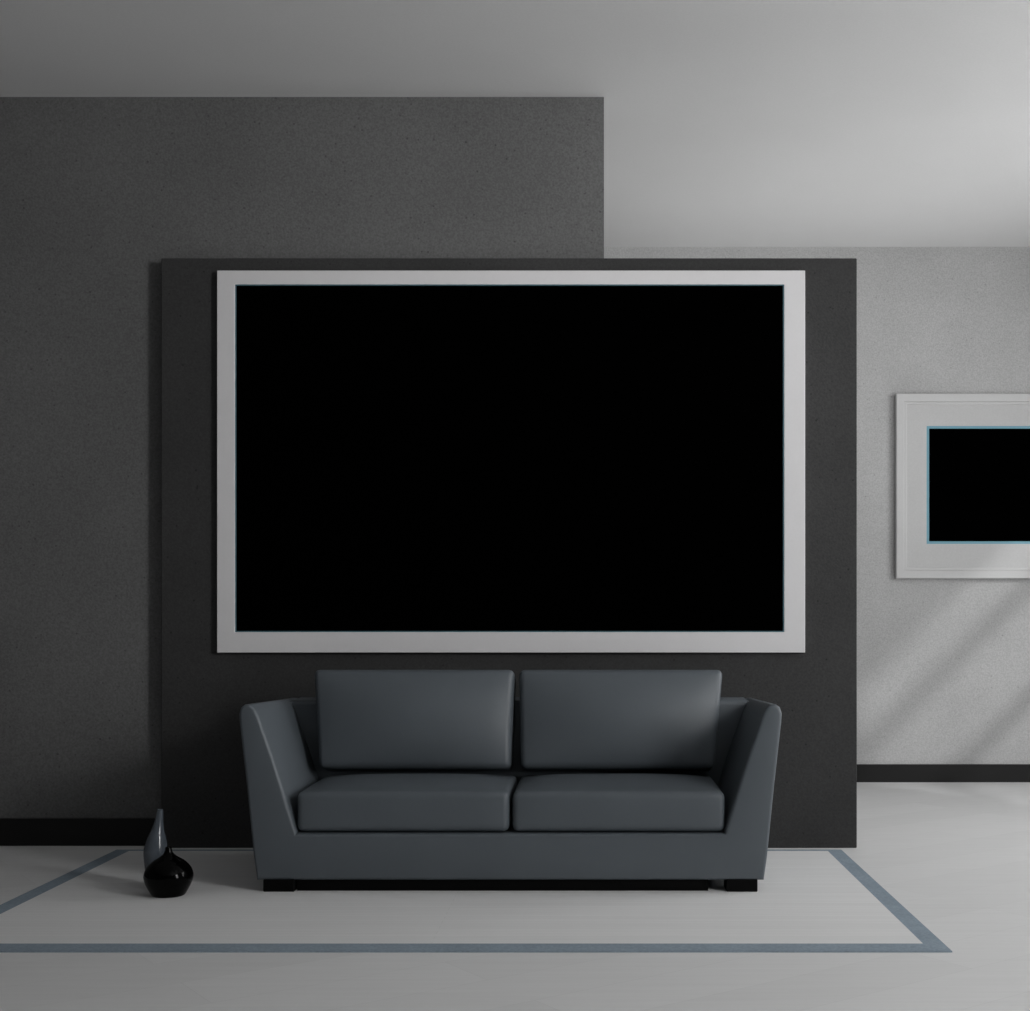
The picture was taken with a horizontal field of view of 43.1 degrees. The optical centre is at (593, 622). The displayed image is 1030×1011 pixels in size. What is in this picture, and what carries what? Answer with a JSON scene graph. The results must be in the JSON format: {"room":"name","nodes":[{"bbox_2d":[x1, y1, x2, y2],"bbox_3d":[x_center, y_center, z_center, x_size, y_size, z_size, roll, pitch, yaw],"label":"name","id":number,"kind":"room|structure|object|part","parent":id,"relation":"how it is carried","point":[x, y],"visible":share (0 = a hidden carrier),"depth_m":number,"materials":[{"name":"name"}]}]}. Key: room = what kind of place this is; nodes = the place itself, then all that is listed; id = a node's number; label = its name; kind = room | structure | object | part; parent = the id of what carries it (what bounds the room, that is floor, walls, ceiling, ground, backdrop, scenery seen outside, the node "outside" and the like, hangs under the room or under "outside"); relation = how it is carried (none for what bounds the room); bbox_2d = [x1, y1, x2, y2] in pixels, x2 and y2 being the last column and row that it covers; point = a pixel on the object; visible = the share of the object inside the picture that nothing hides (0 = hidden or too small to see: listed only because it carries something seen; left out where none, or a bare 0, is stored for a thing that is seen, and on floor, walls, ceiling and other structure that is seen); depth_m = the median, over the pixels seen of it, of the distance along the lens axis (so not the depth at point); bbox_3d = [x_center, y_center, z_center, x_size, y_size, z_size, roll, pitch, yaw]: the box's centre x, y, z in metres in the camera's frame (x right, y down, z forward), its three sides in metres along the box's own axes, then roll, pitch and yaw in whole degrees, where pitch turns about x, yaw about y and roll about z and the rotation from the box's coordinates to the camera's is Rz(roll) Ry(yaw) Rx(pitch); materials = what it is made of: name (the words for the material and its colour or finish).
{"room":"living room","nodes":[
{"label":"living room","id":0,"kind":"room"},
{"bbox_2d":[0,97,603,817],"bbox_3d":[-2.377,-0.682,7.111,4.847,3.365,2.532,0,0,0],"label":"wall","id":1,"kind":"structure","parent":0,"point":[95,192],"depth_m":5.84,"materials":[{"name":"grey paint"}]},
{"bbox_2d":[0,818,154,845],"bbox_3d":[-2.276,0.939,5.838,4.647,0.122,0.015,0,0,0],"label":"baseboard","id":2,"kind":"structure","parent":1,"relation":"attached to","point":[13,831],"depth_m":5.83,"materials":[{"name":"black paint"}]},
{"bbox_2d":[0,0,1029,246],"bbox_3d":[-0.300,-2.440,2.788,9.000,0.150,11.177,0,0,0],"label":"ceiling","id":3,"kind":"structure","parent":0,"point":[728,123],"depth_m":5.64,"materials":[{"name":"paint"}]},
{"bbox_2d":[0,782,1029,1010],"bbox_3d":[-0.300,1.075,2.788,9.000,0.150,11.177,0,0,0],"label":"floor","id":4,"kind":"structure","parent":0,"point":[955,855],"depth_m":3.77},
{"bbox_2d":[0,850,951,952],"bbox_3d":[-0.503,0.998,4.830,3.185,0.004,1.771,0,0,0],"label":"area rug","id":5,"kind":"object","parent":4,"relation":"on","point":[806,901],"visible":0.88,"depth_m":4.43,"materials":[{"name":"grey fabric"}]},
{"bbox_2d":[143,809,167,868],"bbox_3d":[-1.651,0.849,4.900,0.087,0.294,0.087,0,0,0],"label":"bottle vase","id":6,"kind":"object","parent":5,"relation":"on","point":[156,842],"visible":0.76,"depth_m":4.87,"materials":[{"name":"grey ceramic"}]},
{"bbox_2d":[143,846,193,897],"bbox_3d":[-1.556,0.908,4.760,0.176,0.176,0.176,0,0,0],"label":"round vase","id":7,"kind":"object","parent":5,"relation":"on","point":[169,875],"visible":1,"depth_m":4.70,"materials":[{"name":"black ceramic"}]},
{"bbox_2d":[239,670,781,891],"bbox_3d":[-0.308,0.594,5.213,2.014,0.804,0.795,0,0,0],"label":"sofa","id":8,"kind":"object","parent":5,"relation":"on","point":[378,780],"visible":1,"depth_m":4.86,"materials":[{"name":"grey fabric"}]},
{"bbox_2d":[298,773,516,830],"bbox_3d":[-0.710,0.689,5.104,0.791,0.178,0.556,0,0,0],"label":"seat cushion","id":9,"kind":"object","parent":8,"relation":"on","point":[337,801],"depth_m":4.83,"materials":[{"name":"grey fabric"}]},
{"bbox_2d":[315,670,515,770],"bbox_3d":[-0.734,0.395,5.317,0.821,0.406,0.208,0,-12,0],"label":"cushion","id":10,"kind":"object","parent":8,"relation":"on","point":[366,720],"depth_m":5.24,"materials":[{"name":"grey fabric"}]},
{"bbox_3d":[-0.308,0.560,5.503,1.923,0.481,0.206,0,0,0],"label":"backrest","id":11,"kind":"part","parent":8,"relation":"part of","materials":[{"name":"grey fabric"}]},
{"bbox_2d":[513,773,723,830],"bbox_3d":[0.093,0.689,5.104,0.791,0.178,0.556,0,0,0],"label":"seat cushion","id":12,"kind":"object","parent":8,"relation":"on","point":[541,801],"depth_m":4.83,"materials":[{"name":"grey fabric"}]},
{"bbox_2d":[519,670,721,770],"bbox_3d":[0.112,0.395,5.317,0.832,0.406,0.208,0,-12,0],"label":"cushion","id":13,"kind":"object","parent":8,"relation":"on","point":[570,720],"depth_m":5.24,"materials":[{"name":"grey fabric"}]},
{"bbox_2d":[161,258,856,847],"bbox_3d":[-0.376,-0.311,5.803,3.093,2.622,0.051,0,0,0],"label":"wall panel","id":14,"kind":"object","parent":4,"relation":"on","point":[205,803],"visible":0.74,"depth_m":5.78,"materials":[{"name":"black paint"}]},
{"bbox_2d":[217,271,804,652],"bbox_3d":[-0.364,-0.714,5.763,2.601,1.690,0.029,0,0,0],"label":"framed picture","id":15,"kind":"object","parent":14,"relation":"attached to","point":[408,461],"visible":1,"depth_m":5.75,"materials":[{"name":"grey paint"}]},
{"bbox_2d":[604,247,1029,763],"bbox_3d":[2.123,-0.682,8.277,4.153,3.365,0.200,0,0,0],"label":"wall","id":16,"kind":"structure","parent":0,"point":[943,665],"depth_m":8.18,"materials":[{"name":"paint"}]},
{"bbox_2d":[857,764,1029,781],"bbox_3d":[2.023,0.944,8.168,3.953,0.112,0.017,0,0,0],"label":"baseboard","id":17,"kind":"structure","parent":16,"relation":"attached to","point":[865,772],"depth_m":8.16,"materials":[{"name":"black paint"}]},
{"bbox_2d":[895,394,1029,578],"bbox_3d":[2.698,-0.858,8.156,1.604,1.157,0.039,0,0,0],"label":"framed picture","id":18,"kind":"object","parent":16,"relation":"attached to","point":[962,461],"visible":1,"depth_m":8.15,"materials":[{"name":"white wood"}]}
]}

